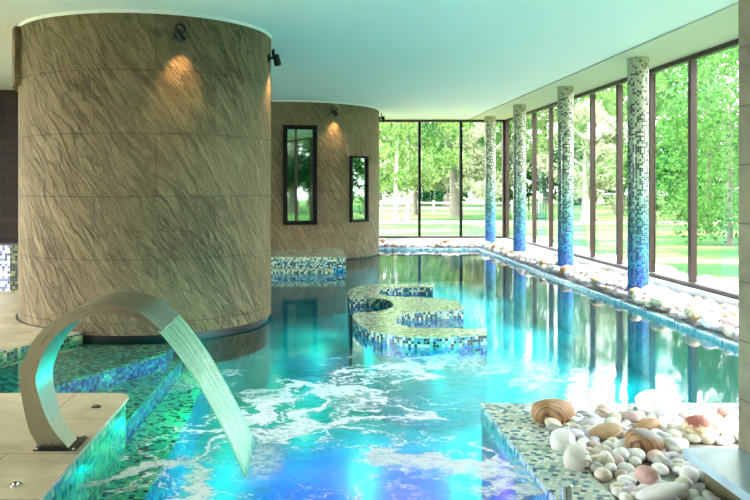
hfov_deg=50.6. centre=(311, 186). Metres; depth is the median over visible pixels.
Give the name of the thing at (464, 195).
shrub
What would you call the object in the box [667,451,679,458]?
pebble
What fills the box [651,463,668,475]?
pebble
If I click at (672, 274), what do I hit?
boulder
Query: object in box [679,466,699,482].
pebble
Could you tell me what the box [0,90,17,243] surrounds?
wall
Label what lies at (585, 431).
pebble
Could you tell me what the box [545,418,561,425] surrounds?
pebble
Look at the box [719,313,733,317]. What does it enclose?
cobbles
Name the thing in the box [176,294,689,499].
pool water
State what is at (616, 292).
cobbles
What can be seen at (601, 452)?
pebble
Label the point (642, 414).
pebble
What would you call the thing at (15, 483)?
button
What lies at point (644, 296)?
cobbles
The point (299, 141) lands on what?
window
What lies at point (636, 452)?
pebble
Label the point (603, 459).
pebble
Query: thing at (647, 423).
stone
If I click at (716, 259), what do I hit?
lawn
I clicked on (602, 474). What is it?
pebble
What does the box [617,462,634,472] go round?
pebble
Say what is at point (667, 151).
tree
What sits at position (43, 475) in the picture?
floor
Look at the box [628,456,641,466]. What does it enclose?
pebble
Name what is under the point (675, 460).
pebble
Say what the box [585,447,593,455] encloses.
pebble
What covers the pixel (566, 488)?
steel post
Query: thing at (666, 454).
pebble
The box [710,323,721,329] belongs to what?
cobbles
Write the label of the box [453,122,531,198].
tree
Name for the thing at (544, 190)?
shrub
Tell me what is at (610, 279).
cobbles
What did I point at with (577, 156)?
tree
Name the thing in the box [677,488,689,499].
pebble
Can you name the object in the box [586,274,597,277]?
cobbles
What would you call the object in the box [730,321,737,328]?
cobbles
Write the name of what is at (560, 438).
pebble
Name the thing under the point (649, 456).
pebble
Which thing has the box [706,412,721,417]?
pebble
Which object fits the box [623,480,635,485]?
pebble
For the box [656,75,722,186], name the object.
tree
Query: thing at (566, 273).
cobbles
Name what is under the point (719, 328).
cobbles
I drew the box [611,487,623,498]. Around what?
pebble
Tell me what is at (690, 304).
cobbles
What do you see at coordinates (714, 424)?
pebble
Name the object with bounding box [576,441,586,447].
pebble
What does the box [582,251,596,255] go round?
boulder
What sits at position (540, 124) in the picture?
tree
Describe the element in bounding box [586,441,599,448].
pebble
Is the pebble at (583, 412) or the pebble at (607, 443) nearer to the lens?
the pebble at (607, 443)
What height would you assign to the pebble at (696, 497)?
0.049 m
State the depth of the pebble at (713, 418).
4.89 m
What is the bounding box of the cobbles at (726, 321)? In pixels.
[721,318,737,324]
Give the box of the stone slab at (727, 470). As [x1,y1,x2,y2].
[683,448,749,499]
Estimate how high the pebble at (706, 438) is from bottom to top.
0.067 m
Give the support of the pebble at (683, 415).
on the pebble bed at (700, 486)
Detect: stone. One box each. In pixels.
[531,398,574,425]
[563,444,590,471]
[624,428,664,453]
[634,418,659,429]
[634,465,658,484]
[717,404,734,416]
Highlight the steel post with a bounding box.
[559,482,572,499]
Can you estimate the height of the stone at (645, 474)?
0.087 m
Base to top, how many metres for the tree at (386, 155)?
7.030 m
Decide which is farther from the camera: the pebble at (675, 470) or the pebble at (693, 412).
the pebble at (693, 412)
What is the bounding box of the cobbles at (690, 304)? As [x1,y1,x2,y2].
[686,303,701,306]
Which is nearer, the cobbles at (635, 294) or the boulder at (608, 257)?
the cobbles at (635, 294)
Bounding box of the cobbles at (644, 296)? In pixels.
[642,295,650,299]
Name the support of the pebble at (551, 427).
on the pebble bed at (700, 486)
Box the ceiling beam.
[467,2,737,119]
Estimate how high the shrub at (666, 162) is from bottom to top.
3.238 m
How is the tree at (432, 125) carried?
on the lawn
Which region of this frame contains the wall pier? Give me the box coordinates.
[738,0,749,454]
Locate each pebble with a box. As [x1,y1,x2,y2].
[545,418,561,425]
[546,423,562,431]
[550,428,575,451]
[569,416,581,421]
[569,425,583,430]
[569,428,584,439]
[575,413,583,418]
[575,418,598,426]
[576,410,588,415]
[576,434,586,440]
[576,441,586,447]
[577,438,589,444]
[583,428,590,433]
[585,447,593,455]
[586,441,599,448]
[587,415,603,423]
[589,423,622,441]
[589,436,599,441]
[589,461,603,473]
[590,454,600,460]
[593,445,610,453]
[594,403,612,417]
[594,467,611,481]
[596,455,614,465]
[599,451,611,455]
[601,440,612,448]
[604,417,619,422]
[604,463,616,472]
[607,412,622,422]
[607,437,617,443]
[610,482,626,489]
[611,447,629,461]
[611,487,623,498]
[612,439,627,449]
[612,454,624,465]
[614,469,627,477]
[617,431,626,438]
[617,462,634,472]
[617,475,636,483]
[619,492,632,499]
[621,410,641,422]
[621,426,629,430]
[622,485,640,493]
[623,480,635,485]
[627,472,637,480]
[628,448,645,461]
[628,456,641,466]
[630,491,637,499]
[635,389,676,415]
[636,411,646,418]
[636,482,685,499]
[638,483,648,488]
[646,449,662,463]
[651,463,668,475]
[652,455,671,468]
[656,431,673,437]
[658,412,672,419]
[658,416,672,424]
[662,452,670,458]
[663,437,684,452]
[666,429,681,437]
[667,422,682,430]
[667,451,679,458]
[670,463,682,469]
[671,458,684,463]
[672,416,683,421]
[672,466,679,475]
[673,454,687,460]
[674,476,689,485]
[676,438,688,447]
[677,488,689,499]
[678,412,690,418]
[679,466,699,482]
[680,430,688,437]
[682,415,711,436]
[683,461,699,469]
[684,434,700,442]
[687,489,699,499]
[689,410,699,414]
[692,496,705,499]
[698,469,704,481]
[700,433,714,444]
[702,490,714,497]
[705,496,720,499]
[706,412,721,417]
[708,416,721,420]
[710,421,728,428]
[712,428,719,436]
[715,437,727,445]
[716,427,724,435]
[719,418,737,425]
[721,429,734,437]
[721,434,734,443]
[727,425,737,428]
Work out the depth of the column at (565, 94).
13.41 m
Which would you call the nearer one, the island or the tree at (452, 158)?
the island
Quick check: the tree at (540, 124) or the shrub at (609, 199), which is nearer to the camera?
the tree at (540, 124)
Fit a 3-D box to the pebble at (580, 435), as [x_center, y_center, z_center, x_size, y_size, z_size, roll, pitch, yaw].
[1.556,1.458,4.558,0.063,0.058,0.070,0,0,-19]
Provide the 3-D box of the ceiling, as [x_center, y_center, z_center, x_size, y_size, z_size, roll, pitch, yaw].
[-2.107,-1.874,8.555,12.186,0.280,23.510,0,0,0]
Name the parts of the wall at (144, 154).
ceiling trim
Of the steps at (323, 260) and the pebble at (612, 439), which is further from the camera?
the steps at (323, 260)
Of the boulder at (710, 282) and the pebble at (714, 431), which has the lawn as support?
the boulder at (710, 282)
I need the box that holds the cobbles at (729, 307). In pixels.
[723,305,737,310]
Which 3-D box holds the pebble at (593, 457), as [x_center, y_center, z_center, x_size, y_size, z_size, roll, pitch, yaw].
[1.516,1.458,4.234,0.079,0.049,0.060,0,0,-1]
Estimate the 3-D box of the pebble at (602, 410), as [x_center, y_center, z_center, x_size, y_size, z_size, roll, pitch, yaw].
[1.856,1.437,5.024,0.120,0.118,0.109,0,0,-45]
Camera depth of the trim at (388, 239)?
20.06 m
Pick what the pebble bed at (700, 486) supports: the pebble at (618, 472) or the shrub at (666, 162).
the pebble at (618, 472)
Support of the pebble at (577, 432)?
on the pebble bed at (700, 486)
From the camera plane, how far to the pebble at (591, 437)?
4.52 m
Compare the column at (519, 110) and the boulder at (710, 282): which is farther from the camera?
the column at (519, 110)
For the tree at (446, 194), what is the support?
on the lawn
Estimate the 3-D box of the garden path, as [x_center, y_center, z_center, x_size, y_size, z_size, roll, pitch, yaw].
[15.020,1.512,33.521,90.115,0.015,2.942,0,0,2]
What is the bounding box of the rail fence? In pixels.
[379,200,538,212]
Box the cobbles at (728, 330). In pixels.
[722,325,734,336]
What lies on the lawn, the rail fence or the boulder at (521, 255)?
the rail fence
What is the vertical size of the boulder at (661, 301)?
0.102 m
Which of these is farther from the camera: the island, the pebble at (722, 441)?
the island
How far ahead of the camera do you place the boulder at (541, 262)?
13.98 m
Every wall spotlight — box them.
[174,23,186,42]
[268,48,280,65]
[331,106,338,115]
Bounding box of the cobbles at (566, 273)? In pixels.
[564,271,573,276]
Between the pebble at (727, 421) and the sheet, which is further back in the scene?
the pebble at (727, 421)
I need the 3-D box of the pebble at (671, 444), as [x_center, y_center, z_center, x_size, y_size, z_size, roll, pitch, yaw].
[1.990,1.431,4.369,0.084,0.082,0.157,0,0,-21]
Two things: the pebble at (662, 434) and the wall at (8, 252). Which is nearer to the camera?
the pebble at (662, 434)
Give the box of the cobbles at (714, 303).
[702,302,717,305]
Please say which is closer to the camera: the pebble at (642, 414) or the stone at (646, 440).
the stone at (646, 440)
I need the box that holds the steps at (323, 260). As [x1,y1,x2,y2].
[269,248,345,315]
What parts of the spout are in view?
plate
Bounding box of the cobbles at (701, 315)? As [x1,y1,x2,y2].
[699,313,709,318]
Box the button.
[10,481,21,486]
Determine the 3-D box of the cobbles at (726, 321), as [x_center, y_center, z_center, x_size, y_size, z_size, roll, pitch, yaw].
[4.221,1.366,7.957,0.189,0.101,0.138,0,0,17]
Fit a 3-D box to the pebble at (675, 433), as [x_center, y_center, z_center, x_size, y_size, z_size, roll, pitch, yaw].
[2.108,1.447,4.607,0.091,0.066,0.124,0,0,36]
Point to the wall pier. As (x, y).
(743, 5)
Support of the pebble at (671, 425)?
on the pebble bed at (700, 486)
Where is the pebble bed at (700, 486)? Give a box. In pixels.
[545,426,737,499]
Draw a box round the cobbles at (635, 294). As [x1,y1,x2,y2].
[632,292,643,300]
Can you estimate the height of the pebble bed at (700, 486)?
0.770 m
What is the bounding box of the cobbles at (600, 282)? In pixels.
[596,280,606,286]
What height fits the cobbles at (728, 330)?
0.107 m
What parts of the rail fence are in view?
fence post, rail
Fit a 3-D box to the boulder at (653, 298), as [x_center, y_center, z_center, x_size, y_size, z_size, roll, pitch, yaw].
[4.117,1.351,9.431,0.158,0.118,0.249,0,0,26]
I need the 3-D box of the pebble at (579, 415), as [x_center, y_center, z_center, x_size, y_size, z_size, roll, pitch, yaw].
[1.668,1.454,4.977,0.072,0.053,0.098,0,0,-25]
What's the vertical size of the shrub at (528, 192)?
7.920 m
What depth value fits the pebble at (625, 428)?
4.65 m
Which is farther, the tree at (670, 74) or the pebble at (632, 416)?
the tree at (670, 74)
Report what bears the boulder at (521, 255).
on the gravel
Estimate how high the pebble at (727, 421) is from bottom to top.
0.065 m
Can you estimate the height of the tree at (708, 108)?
8.264 m
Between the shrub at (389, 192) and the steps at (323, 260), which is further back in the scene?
the shrub at (389, 192)
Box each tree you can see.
[379,122,442,206]
[379,122,456,214]
[379,122,464,220]
[379,122,473,219]
[409,116,531,216]
[409,122,501,206]
[438,121,542,185]
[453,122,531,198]
[463,106,575,215]
[510,95,625,200]
[512,72,669,219]
[526,103,586,202]
[531,99,626,223]
[553,67,697,214]
[574,90,676,207]
[596,47,737,233]
[623,46,737,245]
[625,48,737,197]
[656,49,737,214]
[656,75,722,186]
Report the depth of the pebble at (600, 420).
4.85 m
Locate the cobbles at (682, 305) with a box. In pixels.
[676,302,691,310]
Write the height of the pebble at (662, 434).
0.059 m
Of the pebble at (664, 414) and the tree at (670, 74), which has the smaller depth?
the pebble at (664, 414)
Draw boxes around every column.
[484,116,495,242]
[513,104,525,251]
[557,86,573,266]
[627,57,648,298]
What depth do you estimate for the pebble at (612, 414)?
4.91 m
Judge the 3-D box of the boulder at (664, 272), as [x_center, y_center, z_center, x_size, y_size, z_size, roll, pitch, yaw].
[5.457,1.401,12.091,0.367,0.261,0.340,0,0,37]
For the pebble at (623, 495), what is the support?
on the pebble bed at (700, 486)
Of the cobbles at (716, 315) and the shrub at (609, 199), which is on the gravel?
the cobbles at (716, 315)
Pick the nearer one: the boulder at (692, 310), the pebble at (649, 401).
the pebble at (649, 401)
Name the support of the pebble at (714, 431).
on the pebble bed at (700, 486)
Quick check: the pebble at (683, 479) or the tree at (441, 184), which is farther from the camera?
the tree at (441, 184)
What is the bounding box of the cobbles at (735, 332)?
[733,328,737,336]
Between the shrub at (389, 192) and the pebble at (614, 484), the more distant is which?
the shrub at (389, 192)
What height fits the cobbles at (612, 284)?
0.091 m
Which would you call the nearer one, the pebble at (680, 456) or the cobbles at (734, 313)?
the pebble at (680, 456)
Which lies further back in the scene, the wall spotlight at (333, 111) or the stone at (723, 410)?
the wall spotlight at (333, 111)
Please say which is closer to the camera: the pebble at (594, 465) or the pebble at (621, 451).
the pebble at (594, 465)
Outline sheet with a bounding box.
[158,316,254,478]
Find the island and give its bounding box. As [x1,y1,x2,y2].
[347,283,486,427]
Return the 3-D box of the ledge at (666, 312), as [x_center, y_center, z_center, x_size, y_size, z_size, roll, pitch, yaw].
[0.915,1.865,12.700,7.830,0.770,14.720,0,0,0]
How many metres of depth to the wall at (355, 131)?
16.05 m
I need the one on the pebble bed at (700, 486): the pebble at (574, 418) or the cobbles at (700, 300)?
the pebble at (574, 418)
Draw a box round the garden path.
[379,221,736,223]
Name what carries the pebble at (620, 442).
on the pebble bed at (700, 486)
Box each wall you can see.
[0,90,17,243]
[0,244,17,290]
[12,9,271,407]
[271,100,379,259]
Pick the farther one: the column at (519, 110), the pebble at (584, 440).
the column at (519, 110)
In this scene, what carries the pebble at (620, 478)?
on the pebble bed at (700, 486)
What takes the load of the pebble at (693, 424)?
on the pebble bed at (700, 486)
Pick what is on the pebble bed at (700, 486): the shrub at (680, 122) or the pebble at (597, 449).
the pebble at (597, 449)
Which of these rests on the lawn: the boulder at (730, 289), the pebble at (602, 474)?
the boulder at (730, 289)
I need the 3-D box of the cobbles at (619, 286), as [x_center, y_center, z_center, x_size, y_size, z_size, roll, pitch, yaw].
[4.190,1.378,10.747,0.122,0.112,0.135,0,0,5]
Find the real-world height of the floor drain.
0.014 m
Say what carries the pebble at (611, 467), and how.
on the pebble bed at (700, 486)
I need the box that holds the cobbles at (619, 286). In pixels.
[615,284,624,289]
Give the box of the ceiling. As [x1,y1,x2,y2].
[0,0,737,119]
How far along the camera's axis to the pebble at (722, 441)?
4.51 m
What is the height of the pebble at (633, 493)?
0.047 m
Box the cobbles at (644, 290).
[640,288,649,294]
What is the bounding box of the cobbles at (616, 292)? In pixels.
[613,289,623,296]
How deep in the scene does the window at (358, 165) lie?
16.50 m
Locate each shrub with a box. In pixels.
[382,138,400,196]
[412,122,468,205]
[467,141,531,204]
[526,136,601,204]
[596,125,626,203]
[611,158,700,219]
[625,150,716,218]
[657,122,699,187]
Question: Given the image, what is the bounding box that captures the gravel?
[379,240,737,324]
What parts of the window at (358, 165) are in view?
glass pane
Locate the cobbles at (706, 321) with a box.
[701,316,718,328]
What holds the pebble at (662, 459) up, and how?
on the pebble bed at (700, 486)
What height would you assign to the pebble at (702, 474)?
0.058 m
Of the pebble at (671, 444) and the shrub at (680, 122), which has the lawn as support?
the shrub at (680, 122)
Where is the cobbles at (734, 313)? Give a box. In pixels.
[729,310,737,316]
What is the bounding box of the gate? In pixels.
[528,192,547,221]
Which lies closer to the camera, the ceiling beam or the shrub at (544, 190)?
the ceiling beam
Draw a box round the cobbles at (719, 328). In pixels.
[717,324,722,332]
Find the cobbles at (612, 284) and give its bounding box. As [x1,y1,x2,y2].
[607,282,616,286]
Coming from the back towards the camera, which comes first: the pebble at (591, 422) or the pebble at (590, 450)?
the pebble at (591, 422)
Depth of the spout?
4.26 m
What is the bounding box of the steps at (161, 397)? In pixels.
[0,344,209,499]
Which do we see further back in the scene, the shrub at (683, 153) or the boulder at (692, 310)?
the shrub at (683, 153)
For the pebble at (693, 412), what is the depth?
5.02 m
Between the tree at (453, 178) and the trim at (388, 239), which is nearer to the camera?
the trim at (388, 239)
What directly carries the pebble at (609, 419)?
on the pebble bed at (700, 486)
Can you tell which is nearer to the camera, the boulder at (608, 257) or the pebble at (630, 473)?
the pebble at (630, 473)
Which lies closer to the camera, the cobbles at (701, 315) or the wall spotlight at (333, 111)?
the cobbles at (701, 315)
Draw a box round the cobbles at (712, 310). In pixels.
[708,309,729,313]
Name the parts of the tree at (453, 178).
crown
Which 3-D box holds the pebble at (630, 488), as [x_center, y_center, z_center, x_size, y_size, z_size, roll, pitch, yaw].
[1.526,1.455,3.782,0.114,0.050,0.059,0,0,-13]
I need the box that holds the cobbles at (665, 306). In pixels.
[660,303,670,309]
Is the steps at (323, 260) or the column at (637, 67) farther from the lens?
the steps at (323, 260)
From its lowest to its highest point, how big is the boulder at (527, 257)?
0.108 m
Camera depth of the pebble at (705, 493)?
3.70 m
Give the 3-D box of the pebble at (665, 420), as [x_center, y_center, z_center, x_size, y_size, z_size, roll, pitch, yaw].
[2.183,1.451,4.870,0.096,0.058,0.098,0,0,7]
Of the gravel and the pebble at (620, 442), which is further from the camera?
the gravel
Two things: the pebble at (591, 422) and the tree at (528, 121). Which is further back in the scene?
the tree at (528, 121)
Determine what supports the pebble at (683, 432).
on the pebble bed at (700, 486)
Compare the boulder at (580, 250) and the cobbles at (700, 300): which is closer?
the cobbles at (700, 300)
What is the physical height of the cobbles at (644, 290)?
0.143 m
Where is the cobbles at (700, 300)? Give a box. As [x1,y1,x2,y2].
[692,297,703,303]
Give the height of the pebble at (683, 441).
0.068 m
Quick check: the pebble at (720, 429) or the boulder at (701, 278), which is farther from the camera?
the boulder at (701, 278)
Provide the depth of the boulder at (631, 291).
10.02 m
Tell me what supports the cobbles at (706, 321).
on the ledge at (666, 312)
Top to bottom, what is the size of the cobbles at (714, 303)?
0.088 m
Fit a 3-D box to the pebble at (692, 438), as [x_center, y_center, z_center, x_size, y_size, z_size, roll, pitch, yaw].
[2.201,1.454,4.566,0.090,0.043,0.090,0,0,3]
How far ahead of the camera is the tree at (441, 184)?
41.58 m
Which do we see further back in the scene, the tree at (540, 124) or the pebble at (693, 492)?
the tree at (540, 124)
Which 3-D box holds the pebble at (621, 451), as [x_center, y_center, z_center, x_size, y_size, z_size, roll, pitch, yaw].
[1.666,1.449,4.266,0.098,0.081,0.090,0,0,-14]
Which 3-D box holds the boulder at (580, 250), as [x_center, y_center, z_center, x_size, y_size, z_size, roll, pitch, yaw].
[5.456,1.386,15.989,0.420,0.344,0.381,0,0,31]
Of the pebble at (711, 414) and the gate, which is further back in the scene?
the gate
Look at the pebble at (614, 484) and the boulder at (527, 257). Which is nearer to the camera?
the pebble at (614, 484)
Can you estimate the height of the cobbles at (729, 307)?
0.133 m
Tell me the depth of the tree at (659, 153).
57.81 m
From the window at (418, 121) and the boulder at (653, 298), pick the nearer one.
the boulder at (653, 298)
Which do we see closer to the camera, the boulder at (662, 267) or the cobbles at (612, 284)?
the cobbles at (612, 284)
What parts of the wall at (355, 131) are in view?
ceiling trim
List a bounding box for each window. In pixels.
[283,125,316,224]
[349,155,368,221]
[379,120,504,237]
[505,39,737,299]
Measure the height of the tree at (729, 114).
7.513 m
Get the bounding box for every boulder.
[518,252,527,258]
[524,255,532,260]
[539,260,547,265]
[560,266,569,273]
[574,247,589,253]
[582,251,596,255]
[590,277,605,283]
[602,254,615,260]
[628,288,642,295]
[650,295,660,303]
[654,265,677,272]
[656,297,668,305]
[658,270,674,274]
[666,272,687,279]
[684,305,702,317]
[697,275,716,283]
[700,279,721,286]
[714,282,737,289]
[726,288,737,291]
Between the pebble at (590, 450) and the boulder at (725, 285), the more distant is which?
the boulder at (725, 285)
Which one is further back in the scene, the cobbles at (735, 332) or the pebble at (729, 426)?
the cobbles at (735, 332)
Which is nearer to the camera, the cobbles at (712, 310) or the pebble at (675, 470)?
the pebble at (675, 470)
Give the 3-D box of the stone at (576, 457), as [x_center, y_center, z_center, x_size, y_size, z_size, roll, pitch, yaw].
[1.386,1.422,4.127,0.138,0.138,0.157,0,0,28]
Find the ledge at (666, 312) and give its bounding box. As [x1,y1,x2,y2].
[379,246,737,339]
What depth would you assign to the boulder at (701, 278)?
11.03 m
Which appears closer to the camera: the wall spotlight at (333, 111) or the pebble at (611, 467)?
the pebble at (611, 467)
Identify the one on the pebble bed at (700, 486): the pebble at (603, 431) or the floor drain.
the pebble at (603, 431)
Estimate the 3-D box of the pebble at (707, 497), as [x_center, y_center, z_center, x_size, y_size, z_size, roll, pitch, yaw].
[1.850,1.454,3.630,0.076,0.061,0.082,0,0,-41]
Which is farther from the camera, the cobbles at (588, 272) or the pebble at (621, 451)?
the cobbles at (588, 272)
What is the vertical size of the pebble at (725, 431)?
0.064 m
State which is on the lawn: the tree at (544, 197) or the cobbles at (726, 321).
the tree at (544, 197)
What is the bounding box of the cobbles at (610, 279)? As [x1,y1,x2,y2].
[604,277,613,281]
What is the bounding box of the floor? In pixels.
[0,291,128,499]
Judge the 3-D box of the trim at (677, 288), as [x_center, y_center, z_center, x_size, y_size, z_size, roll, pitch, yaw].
[4.965,1.800,8.640,0.270,1.000,23.280,0,0,0]
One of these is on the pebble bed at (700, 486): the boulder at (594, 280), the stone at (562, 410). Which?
the stone at (562, 410)
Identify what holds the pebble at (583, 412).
on the pebble bed at (700, 486)
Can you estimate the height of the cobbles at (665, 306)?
0.083 m
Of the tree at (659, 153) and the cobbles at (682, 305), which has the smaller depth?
the cobbles at (682, 305)
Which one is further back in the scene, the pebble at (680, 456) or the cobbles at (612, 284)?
the cobbles at (612, 284)
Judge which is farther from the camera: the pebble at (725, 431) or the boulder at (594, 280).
the boulder at (594, 280)
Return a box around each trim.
[379,238,501,241]
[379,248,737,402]
[502,238,737,307]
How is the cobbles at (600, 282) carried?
on the gravel
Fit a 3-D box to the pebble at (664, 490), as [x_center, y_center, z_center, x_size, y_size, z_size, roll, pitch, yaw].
[1.609,1.407,3.641,0.234,0.091,0.168,0,0,-12]
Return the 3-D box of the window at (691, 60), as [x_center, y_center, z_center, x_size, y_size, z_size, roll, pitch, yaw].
[4.955,-0.207,8.580,0.080,3.014,23.160,0,0,0]
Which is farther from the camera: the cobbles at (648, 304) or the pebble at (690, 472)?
the cobbles at (648, 304)
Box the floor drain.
[91,404,100,407]
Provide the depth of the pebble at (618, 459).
4.18 m
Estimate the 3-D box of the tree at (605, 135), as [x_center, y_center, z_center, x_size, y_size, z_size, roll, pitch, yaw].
[11.392,-1.097,32.881,3.802,5.234,3.713,0,0,-7]
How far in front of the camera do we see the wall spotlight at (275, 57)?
8.90 m
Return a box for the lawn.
[379,195,737,285]
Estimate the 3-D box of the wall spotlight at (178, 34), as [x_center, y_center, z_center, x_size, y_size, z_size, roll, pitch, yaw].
[-1.298,-1.514,7.777,0.121,0.205,0.150,0,0,-20]
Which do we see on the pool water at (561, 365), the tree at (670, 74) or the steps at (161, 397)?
the steps at (161, 397)
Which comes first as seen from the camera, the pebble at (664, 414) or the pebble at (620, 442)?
the pebble at (620, 442)
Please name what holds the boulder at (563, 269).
on the gravel
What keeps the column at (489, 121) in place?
on the ledge at (666, 312)
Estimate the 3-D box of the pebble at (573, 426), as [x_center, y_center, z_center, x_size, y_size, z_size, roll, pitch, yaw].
[1.580,1.453,4.712,0.087,0.061,0.081,0,0,24]
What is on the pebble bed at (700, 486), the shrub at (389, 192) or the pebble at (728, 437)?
the pebble at (728, 437)
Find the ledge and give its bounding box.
[481,403,737,499]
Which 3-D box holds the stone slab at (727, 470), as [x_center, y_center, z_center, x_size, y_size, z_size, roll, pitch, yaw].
[1.988,1.390,3.095,0.275,0.180,1.690,0,0,0]
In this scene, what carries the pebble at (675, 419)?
on the pebble bed at (700, 486)
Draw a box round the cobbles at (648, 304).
[645,300,653,307]
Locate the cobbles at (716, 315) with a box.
[709,313,723,322]
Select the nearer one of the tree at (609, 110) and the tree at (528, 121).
the tree at (609, 110)
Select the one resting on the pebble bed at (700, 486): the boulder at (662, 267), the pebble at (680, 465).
the pebble at (680, 465)
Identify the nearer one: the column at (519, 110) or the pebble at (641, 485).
the pebble at (641, 485)
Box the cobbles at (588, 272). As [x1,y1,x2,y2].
[585,271,595,276]
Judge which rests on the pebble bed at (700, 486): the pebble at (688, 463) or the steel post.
the pebble at (688, 463)
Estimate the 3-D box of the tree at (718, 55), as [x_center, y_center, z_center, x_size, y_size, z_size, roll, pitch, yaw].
[22.134,-3.640,42.099,7.311,10.321,7.632,0,0,-27]
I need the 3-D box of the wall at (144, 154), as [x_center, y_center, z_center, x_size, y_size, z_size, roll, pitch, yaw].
[-1.910,0.258,9.129,2.898,3.984,2.856,0,0,0]
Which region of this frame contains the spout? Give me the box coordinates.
[20,292,179,450]
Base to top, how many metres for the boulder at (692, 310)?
0.139 m
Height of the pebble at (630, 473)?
0.049 m
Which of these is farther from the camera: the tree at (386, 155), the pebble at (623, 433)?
the tree at (386, 155)

